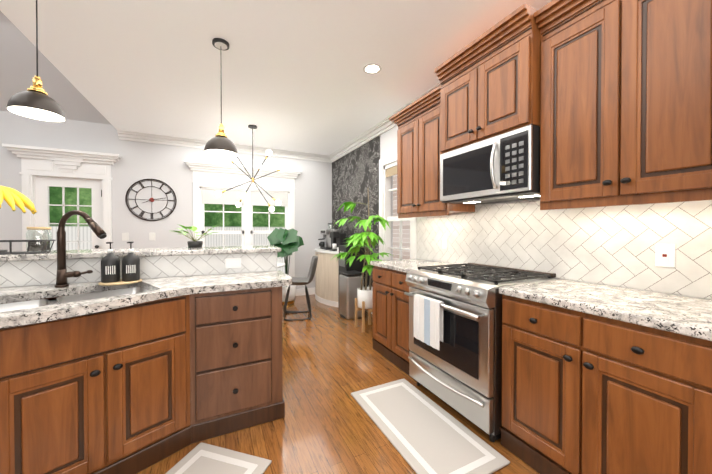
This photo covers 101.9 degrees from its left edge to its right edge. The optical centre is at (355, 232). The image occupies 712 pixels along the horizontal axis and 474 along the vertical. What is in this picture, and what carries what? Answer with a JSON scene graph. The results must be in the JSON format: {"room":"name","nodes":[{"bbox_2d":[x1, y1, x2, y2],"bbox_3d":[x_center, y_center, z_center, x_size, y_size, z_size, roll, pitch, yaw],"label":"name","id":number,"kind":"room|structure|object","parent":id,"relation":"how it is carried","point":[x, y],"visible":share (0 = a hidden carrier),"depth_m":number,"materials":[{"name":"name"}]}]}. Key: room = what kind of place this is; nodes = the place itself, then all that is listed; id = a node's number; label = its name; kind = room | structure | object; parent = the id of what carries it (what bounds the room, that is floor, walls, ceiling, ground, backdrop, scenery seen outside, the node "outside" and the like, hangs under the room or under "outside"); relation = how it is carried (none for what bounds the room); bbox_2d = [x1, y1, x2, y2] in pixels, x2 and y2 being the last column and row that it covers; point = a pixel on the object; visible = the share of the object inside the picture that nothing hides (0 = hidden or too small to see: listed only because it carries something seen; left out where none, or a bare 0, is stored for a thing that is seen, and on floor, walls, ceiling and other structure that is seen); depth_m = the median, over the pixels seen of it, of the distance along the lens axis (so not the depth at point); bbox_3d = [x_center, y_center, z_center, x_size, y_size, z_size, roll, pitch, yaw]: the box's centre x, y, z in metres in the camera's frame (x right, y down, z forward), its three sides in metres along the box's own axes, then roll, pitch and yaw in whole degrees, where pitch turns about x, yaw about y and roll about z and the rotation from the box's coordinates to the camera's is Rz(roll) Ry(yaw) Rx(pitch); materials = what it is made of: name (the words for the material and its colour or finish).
{"room":"kitchen","nodes":[
{"label":"kitchen","id":0,"kind":"room"},
{"bbox_2d":[0,11,111,124],"bbox_3d":[-3.068,-3.770,0.468,2.574,4.533,7.200,0,1,-26],"label":"ceiling","id":1,"kind":"structure","parent":0,"point":[17,60],"depth_m":3.47,"materials":[{"name":"white paint"}]},
{"bbox_2d":[0,111,331,288],"bbox_3d":[-3.120,-2.401,4.492,5.810,7.200,0.150,0,1,-26],"label":"wall","id":2,"kind":"structure","parent":0,"point":[138,161],"depth_m":4.40,"materials":[{"name":"white paint"}]},
{"bbox_2d":[2,143,120,250],"bbox_3d":[-3.972,0.041,3.992,1.160,2.326,0.240,0,1,-26],"label":"door frame","id":3,"kind":"structure","parent":2,"relation":"attached to","point":[51,162],"depth_m":3.93,"materials":[{"name":"white wood"}]},
{"bbox_2d":[35,176,101,249],"bbox_3d":[-3.983,0.216,4.022,0.715,1.955,0.130,0,1,-26],"label":"patio door","id":4,"kind":"structure","parent":2,"relation":"in","point":[42,204],"depth_m":4.01,"materials":[{"name":"white wood"}]},
{"bbox_2d":[122,233,128,240],"bbox_3d":[-3.421,0.061,4.277,0.080,0.120,0.011,0,1,-26],"label":"switch plate","id":5,"kind":"object","parent":2,"relation":"attached to","point":[125,236],"depth_m":4.28,"materials":[{"name":"white plastic"}]},
{"bbox_2d":[125,179,176,220],"bbox_3d":[-3.121,-0.500,4.410,0.647,0.647,0.026,0,1,-26],"label":"wall clock","id":6,"kind":"object","parent":2,"relation":"attached to","point":[152,199],"visible":1,"depth_m":4.39,"materials":[{"name":"grey metal"}]},
{"bbox_2d":[149,233,154,239],"bbox_3d":[-3.125,0.059,4.423,0.080,0.120,0.011,0,1,-26],"label":"switch plate","id":7,"kind":"object","parent":2,"relation":"attached to","point":[151,235],"depth_m":4.42,"materials":[{"name":"white plastic"}]},
{"bbox_2d":[117,130,328,161],"bbox_3d":[-2.005,-1.430,4.905,3.240,0.110,0.105,0,1,-26],"label":"crown molding","id":8,"kind":"structure","parent":2,"relation":"attached to","point":[123,135],"depth_m":4.64,"materials":[{"name":"white wood"}]},
{"bbox_2d":[184,160,301,276],"bbox_3d":[-1.884,-0.029,5.015,1.870,2.226,0.220,0,1,-26],"label":"window","id":9,"kind":"structure","parent":2,"relation":"in","point":[215,176],"depth_m":5.00,"materials":[{"name":"white wood"}]},
{"bbox_2d":[202,189,287,206],"bbox_3d":[-1.899,-0.601,5.041,1.400,0.241,0.022,0,1,-26],"label":"window blind","id":10,"kind":"object","parent":9,"relation":"attached to","point":[229,197],"visible":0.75,"depth_m":4.97,"materials":[{"name":"white fabric"}]},
{"bbox_2d":[295,287,314,295],"bbox_3d":[-0.821,1.124,5.560,0.730,0.130,0.016,0,1,-26],"label":"baseboard","id":11,"kind":"structure","parent":2,"relation":"attached to","point":[301,292],"depth_m":5.47,"materials":[{"name":"white"}]},
{"bbox_2d":[0,0,551,154],"bbox_3d":[-0.396,-1.517,1.910,3.496,0.120,7.200,0,1,-26],"label":"ceiling","id":12,"kind":"structure","parent":0,"point":[295,76],"depth_m":2.41,"materials":[{"name":"white paint"}]},
{"bbox_2d":[7,0,65,121],"bbox_3d":[-1.911,-1.082,1.729,0.238,0.745,0.238,0,1,-26],"label":"pendant lamp","id":13,"kind":"object","parent":12,"relation":"hanging from","point":[34,101],"visible":1,"depth_m":1.72,"materials":[{"name":"grey metal"}]},
{"bbox_2d":[204,38,237,157],"bbox_3d":[-1.039,-1.034,2.223,0.238,0.850,0.238,0,1,-26],"label":"pendant lamp","id":14,"kind":"object","parent":12,"relation":"hanging from","point":[220,144],"visible":1,"depth_m":2.20,"materials":[{"name":"grey metal"}]},
{"bbox_2d":[215,125,284,211],"bbox_3d":[-1.431,-0.893,4.003,0.942,1.166,0.856,0,1,-26],"label":"chandelier","id":15,"kind":"object","parent":12,"relation":"hanging from","point":[260,167],"visible":0.96,"depth_m":3.99,"materials":[{"name":"gold metal"}]},
{"bbox_2d":[363,64,381,73],"bbox_3d":[0.145,-1.460,2.576,0.170,0.002,0.170,0,1,-26],"label":"recessed light","id":16,"kind":"object","parent":12,"relation":"in","point":[372,69],"visible":1,"depth_m":2.57,"materials":[{"name":"white"}]},
{"bbox_2d":[137,294,538,473],"bbox_3d":[-1.490,1.288,1.428,6.410,0.120,7.650,0,1,-26],"label":"floor","id":17,"kind":"structure","parent":0,"point":[332,360],"depth_m":1.94,"materials":[{"name":"brown wood"}]},
{"bbox_2d":[0,287,191,473],"bbox_3d":[-1.583,0.792,1.328,1.419,0.874,0.936,0,1,-26],"label":"base cabinet","id":18,"kind":"object","parent":17,"relation":"on","point":[134,389],"depth_m":1.35,"materials":[{"name":"brown wood"}]},
{"bbox_2d":[3,253,275,286],"bbox_3d":[-2.043,0.695,1.703,3.065,1.061,0.120,0,1,-26],"label":"bar","id":19,"kind":"object","parent":17,"relation":"on","point":[142,278],"visible":0.11,"depth_m":1.97,"materials":[{"name":"white tile"}]},
{"bbox_2d":[0,252,276,286],"bbox_3d":[-1.947,0.694,1.742,2.871,1.061,0.134,0,1,-26],"label":"tile","id":20,"kind":"structure","parent":19,"relation":"attached to","point":[25,273],"depth_m":1.95,"materials":[{"name":"grey tile"}]},
{"bbox_2d":[0,245,280,261],"bbox_3d":[-2.072,0.143,1.798,3.100,0.037,0.395,0,1,-26],"label":"peninsula bar","id":21,"kind":"object","parent":19,"relation":"on","point":[102,253],"visible":0.94,"depth_m":1.98,"materials":[{"name":"stone"}]},
{"bbox_2d":[0,186,36,251],"bbox_3d":[-2.204,-0.122,1.776,0.306,0.490,0.272,0,1,-26],"label":"banana hanger","id":22,"kind":"object","parent":21,"relation":"on","point":[11,197],"visible":1,"depth_m":1.80,"materials":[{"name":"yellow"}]},
{"bbox_2d":[0,240,55,254],"bbox_3d":[-2.036,0.084,1.701,0.348,0.077,0.188,0,1,-26],"label":"wire basket","id":23,"kind":"object","parent":21,"relation":"on","point":[26,252],"visible":0.98,"depth_m":1.72,"materials":[{"name":"black metal"}]},
{"bbox_2d":[26,227,51,250],"bbox_3d":[-2.092,0.042,1.906,0.116,0.159,0.116,0,1,-26],"label":"glass jar","id":24,"kind":"object","parent":21,"relation":"on","point":[36,246],"visible":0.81,"depth_m":1.88,"materials":[{"name":"clear glass"}]},
{"bbox_2d":[176,224,217,247],"bbox_3d":[-1.292,0.027,2.336,0.364,0.182,0.353,0,1,-26],"label":"pothos","id":25,"kind":"object","parent":21,"relation":"on","point":[195,243],"visible":1,"depth_m":2.30,"materials":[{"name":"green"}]},
{"bbox_2d":[166,442,271,473],"bbox_3d":[-0.808,1.222,1.151,0.470,0.014,0.950,0,1,16],"label":"area rug","id":26,"kind":"object","parent":17,"relation":"on","point":[202,458],"visible":0.98,"depth_m":1.52,"materials":[{"name":"grey fabric"}]},
{"bbox_2d":[192,286,284,442],"bbox_3d":[-0.842,0.786,1.943,0.608,0.874,0.483,0,1,-26],"label":"base cabinet","id":27,"kind":"object","parent":17,"relation":"on","point":[237,334],"depth_m":1.77,"materials":[{"name":"brown wood"}]},
{"bbox_2d":[0,270,291,327],"bbox_3d":[-1.786,0.334,1.211,3.095,0.039,0.966,0,1,-26],"label":"countertop","id":28,"kind":"structure","parent":27,"relation":"on","point":[163,288],"depth_m":1.59,"materials":[{"name":"stone"}]},
{"bbox_2d":[0,287,148,311],"bbox_3d":[-1.474,0.461,1.421,0.450,0.214,0.790,0,1,39],"label":"sink","id":29,"kind":"object","parent":28,"relation":"attached to","point":[47,302],"visible":0.08,"depth_m":1.61,"materials":[{"name":"silver metal"}]},
{"bbox_2d":[54,210,106,287],"bbox_3d":[-1.573,0.090,1.657,0.269,0.439,0.217,0,1,-26],"label":"faucet","id":30,"kind":"object","parent":28,"relation":"on","point":[62,274],"visible":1,"depth_m":1.64,"materials":[{"name":"brown metal"}]},
{"bbox_2d":[98,279,141,285],"bbox_3d":[-1.452,0.304,1.783,0.210,0.008,0.210,0,1,-26],"label":"soap tray","id":31,"kind":"object","parent":28,"relation":"on","point":[120,282],"visible":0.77,"depth_m":1.72,"materials":[{"name":"beige wood"}]},
{"bbox_2d":[101,242,119,282],"bbox_3d":[-1.495,0.178,1.757,0.090,0.242,0.096,0,1,-26],"label":"soap dispenser","id":32,"kind":"object","parent":31,"relation":"on","point":[110,267],"visible":1,"depth_m":1.73,"materials":[{"name":"black plastic"}]},
{"bbox_2d":[122,242,139,281],"bbox_3d":[-1.406,0.177,1.801,0.090,0.242,0.096,0,1,-26],"label":"soap dispenser","id":33,"kind":"object","parent":31,"relation":"on","point":[131,266],"visible":1,"depth_m":1.77,"materials":[{"name":"black plastic"}]},
{"bbox_2d":[277,261,285,267],"bbox_3d":[-1.524,0.833,4.253,0.950,0.736,0.950,0,1,-26],"label":"table","id":34,"kind":"object","parent":17,"relation":"on","point":[280,264],"visible":0.04,"depth_m":4.22,"materials":[{"name":"white"}]},
{"bbox_2d":[267,228,303,304],"bbox_3d":[-1.167,0.555,4.795,0.572,1.282,0.517,0,1,-26],"label":"monstera","id":35,"kind":"object","parent":17,"relation":"on","point":[290,240],"visible":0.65,"depth_m":4.67,"materials":[{"name":"green plant"}]},
{"bbox_2d":[284,256,317,320],"bbox_3d":[-0.802,0.779,4.153,0.506,0.871,0.433,0,1,-12],"label":"chair","id":36,"kind":"object","parent":17,"relation":"on","point":[308,279],"visible":0.88,"depth_m":4.21,"materials":[{"name":"grey leather"}]},
{"bbox_2d":[315,248,338,306],"bbox_3d":[-0.458,0.750,5.119,0.496,0.886,1.080,0,1,-26],"label":"bar counter","id":37,"kind":"object","parent":17,"relation":"on","point":[327,281],"visible":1,"depth_m":4.77,"materials":[{"name":"brown wood"}]},
{"bbox_2d":[318,223,332,249],"bbox_3d":[-0.527,0.067,5.313,0.331,0.475,0.300,0,1,-26],"label":"espresso machine","id":38,"kind":"object","parent":37,"relation":"on","point":[326,234],"visible":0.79,"depth_m":5.29,"materials":[{"name":"silver metal"}]},
{"bbox_2d":[331,230,338,248],"bbox_3d":[-0.372,0.131,5.122,0.140,0.350,0.140,0,1,-26],"label":"coffee grinder","id":39,"kind":"object","parent":37,"relation":"on","point":[333,240],"visible":0.44,"depth_m":5.07,"materials":[{"name":"black"}]},
{"bbox_2d":[329,232,345,250],"bbox_3d":[-0.311,0.148,4.930,0.240,0.320,0.180,0,1,-26],"label":"coffee maker","id":40,"kind":"object","parent":37,"relation":"on","point":[340,237],"visible":0.85,"depth_m":4.87,"materials":[{"name":"black"}]},
{"bbox_2d":[339,270,363,318],"bbox_3d":[-0.073,0.884,4.151,0.285,0.635,0.300,0,1,-26],"label":"trash can","id":41,"kind":"object","parent":17,"relation":"on","point":[349,283],"visible":0.81,"depth_m":4.02,"materials":[{"name":"silver metal"}]},
{"bbox_2d":[339,245,363,274],"bbox_3d":[-0.081,0.699,4.507,0.325,1.000,0.310,0,1,-26],"label":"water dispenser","id":42,"kind":"object","parent":17,"relation":"on","point":[356,265],"visible":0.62,"depth_m":4.38,"materials":[{"name":"black plastic"}]},
{"bbox_2d":[355,298,372,331],"bbox_3d":[0.135,1.022,3.642,0.280,0.370,0.280,0,1,-26],"label":"plant stand","id":43,"kind":"object","parent":17,"relation":"on","point":[363,309],"visible":0.6,"depth_m":3.58,"materials":[{"name":"brown wood"}]},
{"bbox_2d":[332,191,392,308],"bbox_3d":[0.081,0.187,3.569,0.714,1.499,0.850,0,1,-26],"label":"tree","id":44,"kind":"object","parent":43,"relation":"on","point":[365,293],"visible":0.98,"depth_m":3.53,"materials":[{"name":"green plant"}]},
{"bbox_2d":[372,266,415,380],"bbox_3d":[0.588,0.778,2.807,0.652,0.874,0.734,0,1,-26],"label":"base cabinet","id":45,"kind":"object","parent":17,"relation":"on","point":[390,339],"visible":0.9,"depth_m":2.69,"materials":[{"name":"brown wood"}]},
{"bbox_2d":[370,259,464,272],"bbox_3d":[0.590,0.319,2.814,0.625,0.039,0.755,0,1,-26],"label":"countertop","id":46,"kind":"structure","parent":45,"relation":"on","point":[405,265],"depth_m":2.80,"materials":[{"name":"stone"}]},
{"bbox_2d":[351,378,509,473],"bbox_3d":[0.389,1.216,1.853,0.490,0.014,0.960,0,1,-26],"label":"area rug","id":47,"kind":"object","parent":17,"relation":"on","point":[422,433],"visible":0.98,"depth_m":1.74,"materials":[{"name":"grey fabric"}]},
{"bbox_2d":[404,263,559,441],"bbox_3d":[0.854,0.746,2.100,0.744,0.950,0.762,0,1,-26],"label":"range","id":48,"kind":"object","parent":17,"relation":"on","point":[455,337],"visible":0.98,"depth_m":1.85,"materials":[{"name":"silver metal"}]},
{"bbox_2d":[500,294,711,473],"bbox_3d":[1.267,0.791,1.421,0.652,0.874,0.816,0,1,-26],"label":"base cabinet","id":49,"kind":"object","parent":17,"relation":"on","point":[584,393],"visible":1,"depth_m":1.23,"materials":[{"name":"brown wood"}]},
{"bbox_2d":[499,279,711,340],"bbox_3d":[1.273,0.332,1.422,0.625,0.039,0.815,0,1,-26],"label":"countertop","id":50,"kind":"structure","parent":49,"relation":"on","point":[686,316],"depth_m":1.30,"materials":[{"name":"stone"}]},
{"bbox_2d":[332,126,710,299],"bbox_3d":[1.107,-0.174,2.659,0.150,2.780,7.200,0,1,-26],"label":"wall","id":51,"kind":"structure","parent":0,"point":[355,175],"depth_m":4.51,"materials":[{"name":"paint"}]},
{"bbox_2d":[328,83,440,162],"bbox_3d":[0.585,-1.416,3.422,0.105,0.110,5.050,0,1,-26],"label":"crown molding","id":52,"kind":"structure","parent":51,"relation":"attached to","point":[379,129],"depth_m":4.24,"materials":[{"name":"white wood"}]},
{"bbox_2d":[379,153,416,260],"bbox_3d":[0.543,-0.204,3.696,0.130,1.620,0.840,0,1,-26],"label":"window","id":53,"kind":"structure","parent":51,"relation":"in","point":[385,163],"depth_m":3.95,"materials":[{"name":"white wood"}]},
{"bbox_2d":[386,166,396,176],"bbox_3d":[0.534,-0.804,3.686,0.022,0.109,0.550,0,1,-26],"label":"window blind","id":54,"kind":"object","parent":53,"relation":"attached to","point":[391,171],"visible":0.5,"depth_m":3.80,"materials":[{"name":"beige fabric"}]},
{"bbox_2d":[389,85,474,217],"bbox_3d":[0.704,-0.688,2.829,0.395,1.075,0.796,0,1,-26],"label":"upper cabinet","id":55,"kind":"object","parent":51,"relation":"attached to","point":[417,122],"visible":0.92,"depth_m":2.69,"materials":[{"name":"brown wood"}]},
{"bbox_2d":[434,3,540,153],"bbox_3d":[1.015,-0.984,2.107,0.470,0.679,0.760,0,1,-26],"label":"upper cabinet","id":56,"kind":"object","parent":51,"relation":"attached to","point":[490,80],"visible":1,"depth_m":1.90,"materials":[{"name":"brown wood"}]},
{"bbox_2d":[440,124,539,204],"bbox_3d":[1.018,-0.440,2.114,0.464,0.401,0.760,0,1,-26],"label":"microwave","id":57,"kind":"object","parent":56,"relation":"attached to","point":[504,167],"visible":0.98,"depth_m":1.91,"materials":[{"name":"silver metal"}]},
{"bbox_2d":[416,199,711,299],"bbox_3d":[1.218,0.031,2.254,0.005,0.546,2.368,0,1,-26],"label":"tile backsplash","id":58,"kind":"structure","parent":51,"relation":"attached to","point":[611,245],"depth_m":1.79,"materials":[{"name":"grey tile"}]},
{"bbox_2d":[442,237,447,248],"bbox_3d":[0.894,0.104,2.902,0.006,0.120,0.074,0,1,-26],"label":"electrical outlet plate","id":59,"kind":"object","parent":58,"relation":"attached to","point":[444,239],"depth_m":2.90,"materials":[{"name":"white plastic"}]},
{"bbox_2d":[655,244,675,267],"bbox_3d":[1.588,0.117,1.483,0.008,0.120,0.074,0,1,-26],"label":"electrical outlet plate","id":60,"kind":"object","parent":58,"relation":"attached to","point":[664,255],"depth_m":1.48,"materials":[{"name":"white plastic"}]},
{"bbox_2d":[534,0,711,209],"bbox_3d":[1.386,-0.707,1.438,0.395,1.150,0.766,0,1,-26],"label":"upper cabinet","id":61,"kind":"object","parent":51,"relation":"attached to","point":[626,105],"visible":1,"depth_m":1.36,"materials":[{"name":"brown wood"}]},
{"label":"outside","id":62,"kind":"structure","parent":0,"visible":0},
{"bbox_2d":[393,174,409,259],"bbox_3d":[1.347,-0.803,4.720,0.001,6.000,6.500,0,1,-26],"label":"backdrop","id":63,"kind":"structure","parent":62,"point":[405,236],"depth_m":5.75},
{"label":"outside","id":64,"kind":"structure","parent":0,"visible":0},
{"bbox_2d":[49,186,284,272],"bbox_3d":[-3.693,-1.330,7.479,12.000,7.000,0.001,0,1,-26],"label":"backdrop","id":65,"kind":"structure","parent":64,"point":[232,221],"depth_m":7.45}
]}

